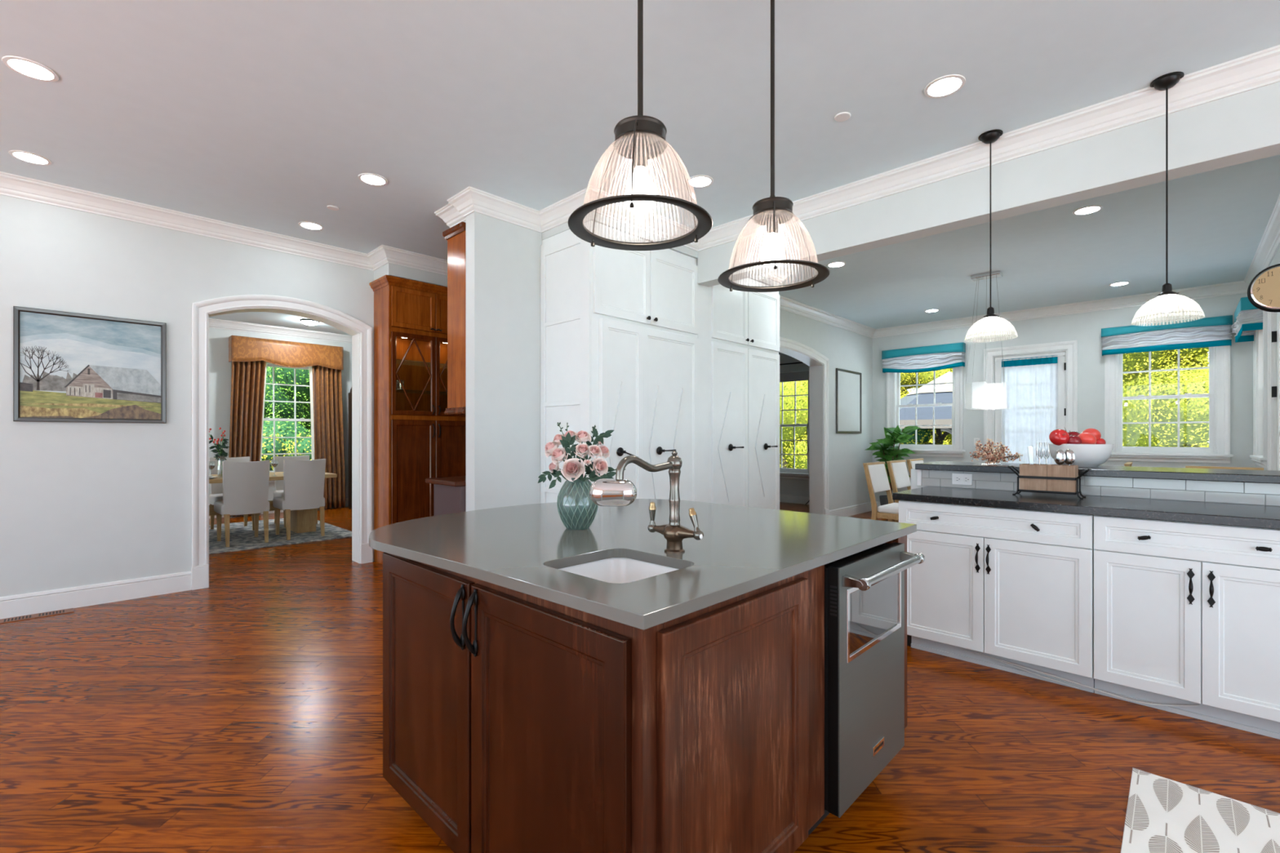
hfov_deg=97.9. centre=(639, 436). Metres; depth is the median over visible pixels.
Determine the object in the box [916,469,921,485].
trim
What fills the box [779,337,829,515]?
trim
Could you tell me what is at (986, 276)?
chandelier
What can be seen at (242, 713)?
floor
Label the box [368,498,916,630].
countertop
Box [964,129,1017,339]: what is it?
pendant lamp
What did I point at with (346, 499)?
baseboard
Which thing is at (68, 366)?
framed picture
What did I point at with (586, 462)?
rose
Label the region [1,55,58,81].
recessed light
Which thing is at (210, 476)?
plate
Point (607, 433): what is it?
leaf sprig
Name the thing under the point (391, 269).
trim
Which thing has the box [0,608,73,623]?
floor vent
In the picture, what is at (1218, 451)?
window
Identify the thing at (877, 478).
chair
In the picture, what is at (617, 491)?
faucet
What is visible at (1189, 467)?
chair
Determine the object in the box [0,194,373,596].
wall
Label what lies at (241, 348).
pelmet
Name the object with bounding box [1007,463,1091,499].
crate
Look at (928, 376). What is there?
tree
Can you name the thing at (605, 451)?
rose
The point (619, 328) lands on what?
tall cabinet
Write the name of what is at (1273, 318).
door
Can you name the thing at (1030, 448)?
knife
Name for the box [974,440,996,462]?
branch
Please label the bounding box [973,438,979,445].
outlet
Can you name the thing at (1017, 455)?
branch
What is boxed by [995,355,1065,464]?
door curtain
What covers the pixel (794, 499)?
baseboard
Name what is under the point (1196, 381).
tree
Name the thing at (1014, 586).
base cabinet
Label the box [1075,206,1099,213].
diffuser
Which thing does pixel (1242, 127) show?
beam
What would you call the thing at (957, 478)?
socket
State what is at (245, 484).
dining chair
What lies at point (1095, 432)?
apple
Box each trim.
[0,171,447,275]
[191,294,373,590]
[208,318,351,343]
[373,211,780,287]
[434,44,1279,251]
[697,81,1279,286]
[760,194,1279,337]
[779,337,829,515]
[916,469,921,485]
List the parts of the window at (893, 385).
sash, sash, sill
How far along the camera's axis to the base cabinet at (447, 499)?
4.29 m
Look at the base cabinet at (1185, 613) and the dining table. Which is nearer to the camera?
the base cabinet at (1185, 613)
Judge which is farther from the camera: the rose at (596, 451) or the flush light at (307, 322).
the flush light at (307, 322)
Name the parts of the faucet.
spout, handle, handle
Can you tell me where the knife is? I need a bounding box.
[1027,445,1033,464]
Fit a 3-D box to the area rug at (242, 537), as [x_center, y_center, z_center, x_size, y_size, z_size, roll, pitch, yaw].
[-5.439,1.244,6.663,2.355,0.012,3.200,0,0,44]
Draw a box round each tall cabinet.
[540,220,697,503]
[697,259,779,510]
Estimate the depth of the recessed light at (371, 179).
3.85 m
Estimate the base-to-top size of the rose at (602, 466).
0.209 m
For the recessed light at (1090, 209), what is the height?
0.006 m
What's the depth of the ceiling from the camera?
3.01 m
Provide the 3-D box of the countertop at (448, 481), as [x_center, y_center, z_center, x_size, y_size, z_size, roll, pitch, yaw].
[-0.860,0.357,5.022,0.495,0.038,1.985,0,0,44]
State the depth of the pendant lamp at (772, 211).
2.11 m
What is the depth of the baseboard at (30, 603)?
4.12 m
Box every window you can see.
[262,362,311,482]
[779,369,808,479]
[886,359,964,457]
[1104,340,1233,463]
[1249,310,1266,468]
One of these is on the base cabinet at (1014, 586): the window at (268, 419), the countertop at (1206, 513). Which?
the countertop at (1206, 513)
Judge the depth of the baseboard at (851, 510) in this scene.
8.80 m
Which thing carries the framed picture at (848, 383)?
attached to the wall column
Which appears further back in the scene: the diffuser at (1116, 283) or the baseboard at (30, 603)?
the diffuser at (1116, 283)
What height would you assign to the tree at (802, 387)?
6.511 m
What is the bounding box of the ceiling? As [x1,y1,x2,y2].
[0,0,1279,335]
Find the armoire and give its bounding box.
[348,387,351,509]
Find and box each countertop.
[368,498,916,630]
[425,475,466,486]
[892,486,1279,529]
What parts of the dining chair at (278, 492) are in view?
seat, leg, backrest, leg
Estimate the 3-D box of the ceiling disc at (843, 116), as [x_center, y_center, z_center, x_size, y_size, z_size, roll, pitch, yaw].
[1.127,-1.776,3.101,0.086,0.008,0.086,0,0,44]
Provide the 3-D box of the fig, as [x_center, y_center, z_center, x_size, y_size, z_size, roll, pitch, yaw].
[3.948,0.538,8.720,0.705,1.424,0.730,0,0,-21]
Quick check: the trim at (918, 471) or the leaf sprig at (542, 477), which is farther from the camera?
the trim at (918, 471)
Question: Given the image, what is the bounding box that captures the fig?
[864,425,921,514]
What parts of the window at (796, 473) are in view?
sash, sash, sill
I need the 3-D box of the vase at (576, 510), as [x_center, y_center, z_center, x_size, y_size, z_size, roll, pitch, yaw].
[-0.228,0.244,2.039,0.152,0.184,0.150,0,0,44]
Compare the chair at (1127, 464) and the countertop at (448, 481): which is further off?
the chair at (1127, 464)
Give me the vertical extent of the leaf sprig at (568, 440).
0.266 m
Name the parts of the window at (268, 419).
sash, sash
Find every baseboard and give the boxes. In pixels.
[0,570,191,619]
[208,497,348,518]
[779,493,808,504]
[829,502,871,516]
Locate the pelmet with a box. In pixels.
[228,335,343,369]
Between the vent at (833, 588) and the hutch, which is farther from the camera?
the hutch
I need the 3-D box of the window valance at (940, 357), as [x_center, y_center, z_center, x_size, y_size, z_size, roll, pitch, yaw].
[4.441,-1.205,8.793,1.196,0.404,0.154,0,0,44]
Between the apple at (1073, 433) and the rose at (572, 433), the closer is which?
the rose at (572, 433)
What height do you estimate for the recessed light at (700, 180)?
0.006 m
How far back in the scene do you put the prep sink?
1.64 m
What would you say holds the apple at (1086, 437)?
in the fruit bowl
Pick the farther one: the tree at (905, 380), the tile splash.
the tree at (905, 380)
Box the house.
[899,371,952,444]
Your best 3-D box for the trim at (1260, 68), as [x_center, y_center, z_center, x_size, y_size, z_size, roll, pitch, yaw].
[1.496,-1.716,3.079,6.376,0.128,2.496,0,0,44]
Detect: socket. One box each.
[631,143,648,168]
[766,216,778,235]
[954,475,960,482]
[963,476,969,482]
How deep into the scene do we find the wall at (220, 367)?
8.62 m
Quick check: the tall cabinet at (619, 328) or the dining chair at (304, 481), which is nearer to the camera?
the tall cabinet at (619, 328)
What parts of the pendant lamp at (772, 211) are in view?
rod, bulb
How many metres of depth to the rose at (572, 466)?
1.96 m
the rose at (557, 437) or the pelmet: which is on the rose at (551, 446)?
the rose at (557, 437)
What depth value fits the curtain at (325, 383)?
9.55 m
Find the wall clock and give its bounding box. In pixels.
[1247,263,1279,312]
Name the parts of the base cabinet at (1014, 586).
knob, door, handle, handle, drawer, knob, door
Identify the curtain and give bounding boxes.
[228,360,266,517]
[308,364,345,509]
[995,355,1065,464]
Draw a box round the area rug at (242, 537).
[208,518,351,554]
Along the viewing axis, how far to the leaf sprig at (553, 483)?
1.98 m
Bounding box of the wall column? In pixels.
[466,211,872,511]
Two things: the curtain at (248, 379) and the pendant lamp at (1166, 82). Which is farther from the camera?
the curtain at (248, 379)
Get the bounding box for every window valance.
[881,342,965,373]
[1101,315,1232,355]
[1231,297,1262,342]
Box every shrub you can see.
[261,433,291,471]
[286,433,311,460]
[900,428,950,444]
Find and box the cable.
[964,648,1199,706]
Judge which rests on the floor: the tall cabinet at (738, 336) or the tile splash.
the tall cabinet at (738, 336)
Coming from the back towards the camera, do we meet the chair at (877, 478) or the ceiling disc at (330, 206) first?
the chair at (877, 478)
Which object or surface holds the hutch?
on the floor
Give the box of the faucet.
[589,450,703,553]
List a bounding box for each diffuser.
[8,59,53,79]
[13,152,48,164]
[301,222,321,229]
[360,174,385,184]
[688,177,711,186]
[828,262,844,266]
[928,77,961,96]
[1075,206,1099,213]
[1111,282,1128,285]
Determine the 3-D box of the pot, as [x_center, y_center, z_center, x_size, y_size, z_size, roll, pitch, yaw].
[3.929,1.095,8.725,0.340,0.310,0.340,0,0,44]
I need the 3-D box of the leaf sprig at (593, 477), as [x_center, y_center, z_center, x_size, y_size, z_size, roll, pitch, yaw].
[-0.164,0.179,1.987,0.155,0.144,0.065,0,0,17]
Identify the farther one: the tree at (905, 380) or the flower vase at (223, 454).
the tree at (905, 380)
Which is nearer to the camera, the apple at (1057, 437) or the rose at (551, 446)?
the rose at (551, 446)
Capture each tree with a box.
[262,366,311,456]
[779,380,808,469]
[900,372,923,398]
[910,368,952,444]
[1122,346,1208,447]
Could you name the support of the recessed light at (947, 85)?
in the ceiling
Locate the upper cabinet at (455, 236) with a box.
[442,221,466,415]
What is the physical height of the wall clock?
0.354 m
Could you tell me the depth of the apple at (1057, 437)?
3.40 m
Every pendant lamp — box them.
[568,0,712,250]
[717,0,830,292]
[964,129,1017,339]
[1132,71,1204,322]
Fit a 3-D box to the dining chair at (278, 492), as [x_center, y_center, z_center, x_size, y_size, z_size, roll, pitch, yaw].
[-4.885,0.759,7.909,0.565,0.957,0.470,0,0,44]
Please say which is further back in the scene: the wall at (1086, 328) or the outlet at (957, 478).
the wall at (1086, 328)
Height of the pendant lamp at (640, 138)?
1.197 m
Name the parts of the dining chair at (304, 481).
leg, leg, seat, backrest, leg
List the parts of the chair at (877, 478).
leg, rail, backrest, seat rail, seat, leg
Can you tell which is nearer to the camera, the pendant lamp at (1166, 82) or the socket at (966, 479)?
the pendant lamp at (1166, 82)
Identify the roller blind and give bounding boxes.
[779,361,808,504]
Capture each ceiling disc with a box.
[326,204,339,210]
[834,111,850,121]
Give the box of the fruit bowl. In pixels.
[1047,443,1114,466]
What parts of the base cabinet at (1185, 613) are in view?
knob, door, drawer, handle, handle, door, knob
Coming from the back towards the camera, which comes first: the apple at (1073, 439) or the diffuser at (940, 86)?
the apple at (1073, 439)
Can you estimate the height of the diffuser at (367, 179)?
0.003 m
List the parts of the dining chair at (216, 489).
leg, seat, backrest, leg, leg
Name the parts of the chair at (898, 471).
leg, rail, backrest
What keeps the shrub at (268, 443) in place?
on the ground
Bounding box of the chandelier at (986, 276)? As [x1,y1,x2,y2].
[965,271,1004,405]
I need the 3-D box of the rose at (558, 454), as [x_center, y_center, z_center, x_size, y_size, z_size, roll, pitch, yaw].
[-0.275,0.155,2.017,0.096,0.228,0.054,0,0,-3]
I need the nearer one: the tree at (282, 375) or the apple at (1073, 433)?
the apple at (1073, 433)
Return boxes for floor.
[0,502,1279,852]
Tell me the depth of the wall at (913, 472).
3.82 m
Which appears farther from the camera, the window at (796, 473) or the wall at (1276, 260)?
the window at (796, 473)
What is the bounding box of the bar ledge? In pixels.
[915,461,1279,484]
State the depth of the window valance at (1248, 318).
5.67 m
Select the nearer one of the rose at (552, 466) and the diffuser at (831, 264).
the rose at (552, 466)
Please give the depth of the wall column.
4.36 m
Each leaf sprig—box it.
[537,469,561,483]
[548,470,566,488]
[557,422,571,456]
[560,431,577,459]
[573,453,593,481]
[577,466,616,481]
[586,426,613,457]
[586,466,625,475]
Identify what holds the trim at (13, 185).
attached to the wall at (82, 504)
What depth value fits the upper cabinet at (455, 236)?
4.28 m
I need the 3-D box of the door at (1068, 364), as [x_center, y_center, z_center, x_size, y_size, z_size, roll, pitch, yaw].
[5.530,-0.019,7.919,1.096,2.538,0.170,0,0,44]
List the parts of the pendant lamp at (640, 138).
rod, bulb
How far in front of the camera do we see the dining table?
7.15 m
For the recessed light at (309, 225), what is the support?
in the ceiling
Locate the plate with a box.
[208,475,217,479]
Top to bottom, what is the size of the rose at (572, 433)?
0.295 m
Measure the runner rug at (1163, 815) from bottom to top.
0.006 m
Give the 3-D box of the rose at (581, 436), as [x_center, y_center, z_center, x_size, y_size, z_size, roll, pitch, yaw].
[-0.210,0.128,2.034,0.064,0.298,0.048,0,0,-20]
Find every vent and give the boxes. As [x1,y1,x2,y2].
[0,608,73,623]
[830,585,836,616]
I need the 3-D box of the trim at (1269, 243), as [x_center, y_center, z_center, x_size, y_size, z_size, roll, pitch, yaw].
[3.609,-1.716,5.958,4.350,0.128,5.380,0,0,44]
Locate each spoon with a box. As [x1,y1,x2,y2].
[1053,449,1066,465]
[1064,448,1075,466]
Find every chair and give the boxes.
[208,456,254,530]
[213,460,270,546]
[272,455,317,527]
[272,458,325,540]
[862,462,898,521]
[886,459,911,522]
[906,457,924,479]
[1124,462,1133,466]
[1185,466,1263,470]
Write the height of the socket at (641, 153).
0.060 m
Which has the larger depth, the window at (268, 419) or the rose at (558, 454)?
the window at (268, 419)
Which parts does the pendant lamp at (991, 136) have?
cord, bulb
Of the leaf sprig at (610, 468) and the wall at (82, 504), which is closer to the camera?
the leaf sprig at (610, 468)
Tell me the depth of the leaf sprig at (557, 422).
2.06 m
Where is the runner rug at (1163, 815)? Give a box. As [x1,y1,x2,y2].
[1120,767,1279,852]
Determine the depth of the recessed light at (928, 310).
7.88 m
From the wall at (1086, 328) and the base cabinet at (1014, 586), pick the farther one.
the wall at (1086, 328)
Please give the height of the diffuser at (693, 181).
0.003 m
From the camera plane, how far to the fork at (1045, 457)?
3.13 m
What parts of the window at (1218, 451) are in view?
sash, sash, sill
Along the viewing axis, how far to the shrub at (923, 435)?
15.58 m
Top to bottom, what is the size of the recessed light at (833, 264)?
0.006 m
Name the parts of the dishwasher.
window trim, handle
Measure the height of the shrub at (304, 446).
2.132 m
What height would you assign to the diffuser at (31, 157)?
0.003 m
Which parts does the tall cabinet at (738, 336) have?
door, door, lever handle, door, door, lever handle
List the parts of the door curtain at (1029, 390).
rod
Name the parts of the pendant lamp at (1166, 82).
bulb, cord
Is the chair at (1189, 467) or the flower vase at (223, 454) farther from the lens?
the flower vase at (223, 454)
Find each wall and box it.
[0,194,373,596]
[208,327,351,505]
[778,293,1255,502]
[911,468,1271,506]
[1255,246,1279,470]
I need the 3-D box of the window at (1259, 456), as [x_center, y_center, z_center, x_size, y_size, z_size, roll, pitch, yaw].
[6.600,-0.495,5.859,0.195,1.626,1.130,0,0,44]
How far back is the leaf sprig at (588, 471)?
2.00 m
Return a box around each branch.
[969,450,995,464]
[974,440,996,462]
[985,438,999,463]
[988,445,1009,462]
[991,441,1008,462]
[995,450,1022,462]
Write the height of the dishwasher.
0.868 m
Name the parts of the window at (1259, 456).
sill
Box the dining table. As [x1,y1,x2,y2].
[208,471,337,533]
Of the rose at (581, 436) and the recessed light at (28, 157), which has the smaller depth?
the rose at (581, 436)
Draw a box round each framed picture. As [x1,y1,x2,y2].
[13,306,166,423]
[835,368,862,433]
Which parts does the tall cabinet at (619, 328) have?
panel, door, door, lever handle, lever handle, door, door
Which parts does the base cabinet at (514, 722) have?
door, handle, handle, door, panel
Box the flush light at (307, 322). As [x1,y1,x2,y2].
[300,319,319,325]
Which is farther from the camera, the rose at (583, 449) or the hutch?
the hutch
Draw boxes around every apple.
[1048,429,1069,445]
[1066,434,1081,444]
[1068,431,1079,435]
[1077,432,1096,444]
[1081,428,1101,439]
[1095,438,1106,444]
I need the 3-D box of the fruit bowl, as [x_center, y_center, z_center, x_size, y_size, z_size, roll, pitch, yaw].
[2.724,0.117,3.453,0.324,0.138,0.324,0,0,44]
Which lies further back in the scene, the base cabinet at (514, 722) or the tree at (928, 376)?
the tree at (928, 376)
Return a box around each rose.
[544,441,565,463]
[548,462,574,478]
[551,447,568,464]
[553,434,567,453]
[560,457,585,481]
[564,430,576,457]
[574,443,591,478]
[575,430,591,444]
[579,444,602,477]
[583,458,591,466]
[585,457,608,476]
[595,444,609,458]
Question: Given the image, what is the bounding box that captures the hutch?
[368,275,466,564]
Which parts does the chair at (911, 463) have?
leg, rail, backrest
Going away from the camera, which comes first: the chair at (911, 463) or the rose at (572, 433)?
the rose at (572, 433)
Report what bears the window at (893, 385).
in the wall at (1086, 328)
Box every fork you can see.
[1036,442,1043,465]
[1043,442,1049,465]
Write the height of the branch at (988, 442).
0.168 m
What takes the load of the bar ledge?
on the wall at (913, 472)
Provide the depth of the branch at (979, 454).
3.67 m
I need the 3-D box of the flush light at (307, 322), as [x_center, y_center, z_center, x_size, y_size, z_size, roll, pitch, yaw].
[-5.081,-1.746,8.581,0.255,0.067,0.256,0,0,44]
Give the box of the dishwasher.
[824,542,924,817]
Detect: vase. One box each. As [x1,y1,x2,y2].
[208,427,229,475]
[556,476,598,529]
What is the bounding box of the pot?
[879,495,894,514]
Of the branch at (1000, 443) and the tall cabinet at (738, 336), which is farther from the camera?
the tall cabinet at (738, 336)
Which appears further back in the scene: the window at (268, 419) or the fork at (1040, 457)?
the window at (268, 419)
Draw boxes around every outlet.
[951,473,972,485]
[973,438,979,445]
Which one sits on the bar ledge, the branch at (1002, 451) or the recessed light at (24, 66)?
the branch at (1002, 451)
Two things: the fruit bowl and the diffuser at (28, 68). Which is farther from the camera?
the fruit bowl
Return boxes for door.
[983,340,1077,462]
[1266,311,1279,471]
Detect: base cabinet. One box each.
[382,535,906,852]
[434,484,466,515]
[898,500,1094,693]
[1093,515,1279,739]
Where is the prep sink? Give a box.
[558,557,679,583]
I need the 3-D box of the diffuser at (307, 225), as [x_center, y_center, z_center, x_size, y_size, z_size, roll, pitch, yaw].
[-2.778,-1.778,4.712,0.151,0.003,0.151,0,0,44]
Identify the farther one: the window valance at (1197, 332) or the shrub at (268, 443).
the shrub at (268, 443)
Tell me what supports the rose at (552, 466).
in the vase at (576, 510)
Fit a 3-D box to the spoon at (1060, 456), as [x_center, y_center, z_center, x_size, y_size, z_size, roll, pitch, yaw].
[2.316,0.182,3.075,0.052,0.217,0.020,0,0,44]
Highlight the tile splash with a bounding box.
[921,470,1279,506]
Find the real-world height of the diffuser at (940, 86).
0.003 m
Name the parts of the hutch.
cornice, door, door, glass door, door, door, glass door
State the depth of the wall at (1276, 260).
5.03 m
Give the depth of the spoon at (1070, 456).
3.06 m
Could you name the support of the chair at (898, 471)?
on the floor
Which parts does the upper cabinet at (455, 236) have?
cornice, light rail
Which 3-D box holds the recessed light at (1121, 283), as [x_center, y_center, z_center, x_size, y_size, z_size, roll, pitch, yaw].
[5.596,-1.777,6.507,0.188,0.006,0.188,0,0,44]
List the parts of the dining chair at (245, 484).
leg, leg, seat, backrest, leg, leg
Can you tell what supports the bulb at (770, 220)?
attached to the pendant lamp at (772, 211)
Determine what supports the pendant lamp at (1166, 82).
hanging from the ceiling
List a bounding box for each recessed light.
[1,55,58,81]
[8,150,52,164]
[297,221,324,230]
[357,173,387,186]
[686,174,713,187]
[826,261,845,267]
[924,74,965,97]
[924,309,939,312]
[1072,204,1102,215]
[1108,281,1129,286]

